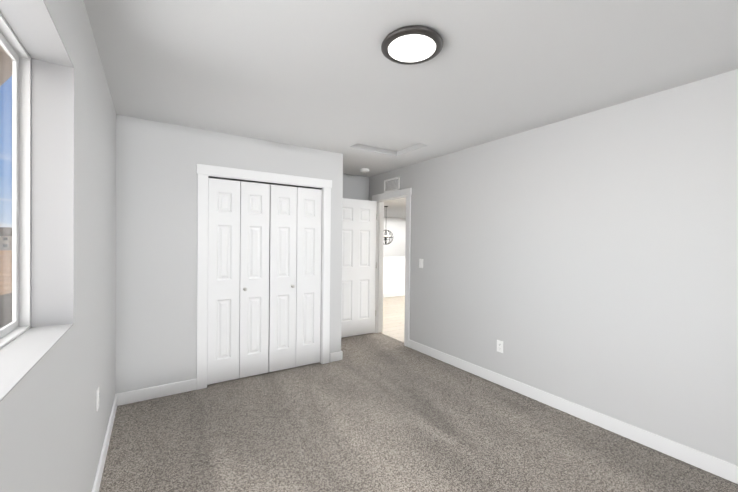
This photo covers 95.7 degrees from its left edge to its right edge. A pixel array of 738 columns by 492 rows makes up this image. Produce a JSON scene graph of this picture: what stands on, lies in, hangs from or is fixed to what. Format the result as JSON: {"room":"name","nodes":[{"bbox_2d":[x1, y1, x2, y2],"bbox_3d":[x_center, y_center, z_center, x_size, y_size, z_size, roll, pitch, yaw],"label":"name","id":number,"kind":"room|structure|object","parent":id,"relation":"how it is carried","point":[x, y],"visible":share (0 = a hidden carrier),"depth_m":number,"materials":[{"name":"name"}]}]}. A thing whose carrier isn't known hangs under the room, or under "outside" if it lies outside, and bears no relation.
{"room":"empty bedroom","nodes":[
{"label":"empty bedroom","id":0,"kind":"room"},
{"bbox_2d":[0,0,115,491],"bbox_3d":[-1.263,0.145,1.364,0.120,2.440,5.540,0,1,-33],"label":"wall","id":1,"kind":"structure","parent":0,"point":[53,425],"depth_m":1.43,"materials":[{"name":"grey paint"}]},
{"bbox_2d":[0,13,30,348],"bbox_3d":[-0.849,-0.183,0.578,0.042,1.000,1.540,0,1,-33],"label":"window","id":2,"kind":"structure","parent":1,"relation":"in","point":[20,186],"depth_m":1.20,"materials":[{"name":"grey plastic"}]},
{"bbox_2d":[0,0,73,401],"bbox_3d":[-0.781,-0.183,0.622,0.120,1.000,1.540,0,1,-33],"label":"window recess","id":3,"kind":"object","parent":1,"relation":"attached to","point":[31,24],"visible":1,"depth_m":1.25,"materials":[{"name":"grey paint"}]},
{"bbox_2d":[96,386,98,410],"bbox_3d":[-1.523,0.858,1.879,0.008,0.115,0.070,0,1,-33],"label":"outlet","id":4,"kind":"object","parent":1,"relation":"attached to","point":[97,399],"visible":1,"depth_m":1.85,"materials":[{"name":"white plastic"}]},
{"bbox_2d":[92,393,119,491],"bbox_3d":[-0.951,1.319,0.997,0.014,0.105,4.313,0,1,-33],"label":"baseboard","id":5,"kind":"structure","parent":1,"relation":"attached to","point":[96,486],"depth_m":2.12,"materials":[{"name":"white wood"}]},
{"bbox_2d":[115,114,342,393],"bbox_3d":[-1.251,0.126,3.424,2.140,2.440,0.120,0,1,-33],"label":"wall","id":6,"kind":"structure","parent":0,"point":[156,248],"depth_m":2.99,"materials":[{"name":"grey paint"}]},
{"bbox_2d":[120,379,196,404],"bbox_3d":[-1.857,1.292,2.970,0.577,0.105,0.014,0,1,-33],"label":"baseboard","id":7,"kind":"structure","parent":6,"relation":"attached to","point":[128,397],"depth_m":2.95,"materials":[{"name":"white wood"}]},
{"bbox_2d":[207,178,269,384],"bbox_3d":[-1.295,0.341,3.354,0.584,1.987,0.078,0,1,-33],"label":"bifold closet door","id":8,"kind":"structure","parent":6,"relation":"in","point":[238,280],"depth_m":3.35,"materials":[{"name":"white wood"}]},
{"bbox_2d":[196,164,331,389],"bbox_3d":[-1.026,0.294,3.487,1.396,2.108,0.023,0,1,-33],"label":"trim","id":9,"kind":"structure","parent":6,"relation":"attached to","point":[203,171],"depth_m":3.16,"materials":[{"name":"white wood"}]},
{"bbox_2d":[268,184,321,371],"bbox_3d":[-0.796,0.343,3.677,0.584,1.987,0.078,0,1,-33],"label":"bifold closet door","id":10,"kind":"structure","parent":6,"relation":"in","point":[294,275],"depth_m":3.67,"materials":[{"name":"white wood"}]},
{"bbox_2d":[330,351,342,359],"bbox_3d":[-0.585,1.292,4.370,0.014,0.105,0.981,0,1,-33],"label":"baseboard","id":11,"kind":"structure","parent":6,"relation":"attached to","point":[336,355],"depth_m":3.92,"materials":[{"name":"white wood"}]},
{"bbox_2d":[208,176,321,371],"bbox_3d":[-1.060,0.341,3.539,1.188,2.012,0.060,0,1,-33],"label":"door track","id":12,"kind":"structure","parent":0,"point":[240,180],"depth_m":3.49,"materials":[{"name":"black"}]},
{"bbox_2d":[343,174,368,200],"bbox_3d":[-1.362,0.115,4.527,3.392,2.440,0.120,0,1,-33],"label":"wall","id":13,"kind":"structure","parent":0,"point":[355,186],"depth_m":5.19,"materials":[{"name":"grey paint"}]},
{"bbox_2d":[380,296,404,341],"bbox_3d":[3.684,1.396,7.159,8.050,0.056,6.120,0,1,-33],"label":"floor","id":14,"kind":"structure","parent":0,"point":[393,317],"depth_m":6.28,"materials":[{"name":"plastic"}]},
{"bbox_2d":[383,292,404,297],"bbox_3d":[2.532,1.275,9.906,7.000,0.105,0.014,0,1,-33],"label":"baseboard","id":15,"kind":"structure","parent":14,"relation":"on","point":[395,294],"depth_m":8.67,"materials":[{"name":"white wood"}]},
{"bbox_2d":[383,257,404,293],"bbox_3d":[2.496,0.811,9.955,7.010,1.030,0.140,0,1,-33],"label":"wall","id":16,"kind":"structure","parent":14,"relation":"on","point":[393,274],"depth_m":8.68,"materials":[{"name":"white paint"}]},
{"bbox_2d":[383,217,405,256],"bbox_3d":[-0.110,1.551,13.045,7.980,5.440,0.120,0,1,-33],"label":"wall","id":17,"kind":"structure","parent":0,"point":[396,227],"depth_m":13.70,"materials":[{"name":"white paint"}]},
{"bbox_2d":[84,0,737,217],"bbox_3d":[1.762,-1.145,7.072,11.392,0.100,11.870,0,1,-33],"label":"ceiling","id":18,"kind":"structure","parent":0,"point":[326,75],"depth_m":1.96,"materials":[{"name":"white paint"}]},
{"bbox_2d":[360,168,368,172],"bbox_3d":[-0.062,-1.074,4.766,0.136,0.038,0.136,0,1,-33],"label":"smoke detector","id":19,"kind":"object","parent":18,"relation":"attached to","point":[364,170],"visible":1,"depth_m":4.72,"materials":[{"name":"white plastic"}]},
{"bbox_2d":[357,134,418,150],"bbox_3d":[0.206,-1.145,3.616,0.654,0.020,0.534,0,1,-33],"label":"attic hatch","id":20,"kind":"object","parent":18,"relation":"in","point":[385,142],"visible":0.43,"depth_m":3.69,"materials":[{"name":"white paint"}]},
{"bbox_2d":[384,206,392,244],"bbox_3d":[0.484,-0.585,9.512,0.424,1.092,0.424,0,1,-33],"label":"chandelier","id":21,"kind":"object","parent":18,"relation":"hanging from","point":[386,237],"visible":0.73,"depth_m":9.51,"materials":[{"name":"black metal"}]},
{"bbox_2d":[381,25,442,64],"bbox_3d":[0.224,-1.038,1.747,0.320,0.049,0.320,0,1,-33],"label":"ceiling light","id":22,"kind":"object","parent":18,"relation":"attached to","point":[412,45],"visible":1,"depth_m":1.70,"materials":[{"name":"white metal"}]},
{"bbox_2d":[99,333,737,491],"bbox_3d":[0.076,1.401,2.251,3.342,0.060,5.540,0,1,-33],"label":"floor carpet","id":23,"kind":"object","parent":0,"point":[374,412],"visible":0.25,"depth_m":2.36,"materials":[{"name":"grey carpet"}]},
{"bbox_2d":[369,69,737,465],"bbox_3d":[1.516,0.158,3.092,0.120,2.440,5.420,0,1,-33],"label":"wall","id":24,"kind":"structure","parent":0,"point":[589,260],"depth_m":2.55,"materials":[{"name":"grey paint"}]},
{"bbox_2d":[341,198,376,337],"bbox_3d":[-0.205,0.320,4.977,0.724,2.019,0.144,0,1,-33],"label":"entry door","id":25,"kind":"structure","parent":24,"relation":"in","point":[359,267],"depth_m":4.98,"materials":[{"name":"white wood"}]},
{"bbox_2d":[372,188,411,346],"bbox_3d":[0.357,0.284,4.881,0.166,2.131,0.928,0,1,-33],"label":"door frame","id":26,"kind":"structure","parent":24,"relation":"attached to","point":[407,192],"depth_m":5.04,"materials":[{"name":"white wood"}]},
{"bbox_2d":[384,176,399,192],"bbox_3d":[0.326,-0.880,4.818,0.010,0.190,0.370,0,1,-33],"label":"air vent","id":27,"kind":"object","parent":24,"relation":"in","point":[391,184],"visible":0.96,"depth_m":4.80,"materials":[{"name":"white plastic"}]},
{"bbox_2d":[419,259,422,267],"bbox_3d":[0.667,0.224,4.282,0.012,0.115,0.070,0,1,-33],"label":"light switch","id":28,"kind":"object","parent":24,"relation":"attached to","point":[420,263],"visible":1,"depth_m":4.28,"materials":[{"name":"white plastic"}]},
{"bbox_2d":[497,340,502,352],"bbox_3d":[1.296,0.994,3.308,0.008,0.115,0.070,0,1,-33],"label":"outlet","id":29,"kind":"object","parent":24,"relation":"attached to","point":[499,346],"visible":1,"depth_m":3.30,"materials":[{"name":"white plastic"}]},
{"bbox_2d":[409,339,737,483],"bbox_3d":[1.696,1.332,2.683,0.014,0.105,4.268,0,1,-33],"label":"baseboard","id":30,"kind":"structure","parent":24,"relation":"attached to","point":[707,462],"depth_m":2.53,"materials":[{"name":"white wood"}]},
{"label":"outside","id":31,"kind":"structure","parent":0,"visible":0},
{"bbox_2d":[0,250,11,294],"bbox_3d":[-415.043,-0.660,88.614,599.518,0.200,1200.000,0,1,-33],"label":"ground","id":32,"kind":"structure","parent":31,"point":[8,275],"depth_m":43.93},
{"bbox_2d":[0,227,11,249],"bbox_3d":[-150.106,-3.039,136.198,12.800,9.240,13.800,0,1,-33],"label":"house","id":33,"kind":"structure","parent":32,"relation":"on","point":[3,239],"depth_m":132.86,"materials":[{"name":"beige"}]},
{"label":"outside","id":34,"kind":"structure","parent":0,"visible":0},
{"bbox_2d":[0,292,11,327],"bbox_3d":[-6.333,1.360,4.772,4.498,1.513,21.000,0,1,-33],"label":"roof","id":35,"kind":"structure","parent":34,"point":[6,310],"depth_m":6.07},
{"bbox_2d":[0,46,12,85],"bbox_3d":[-1.301,-1.009,0.129,1.121,0.070,7.800,0,1,-33],"label":"soffit","id":36,"kind":"structure","parent":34,"point":[5,71],"depth_m":1.87,"materials":[{"name":"beige"}]}
]}

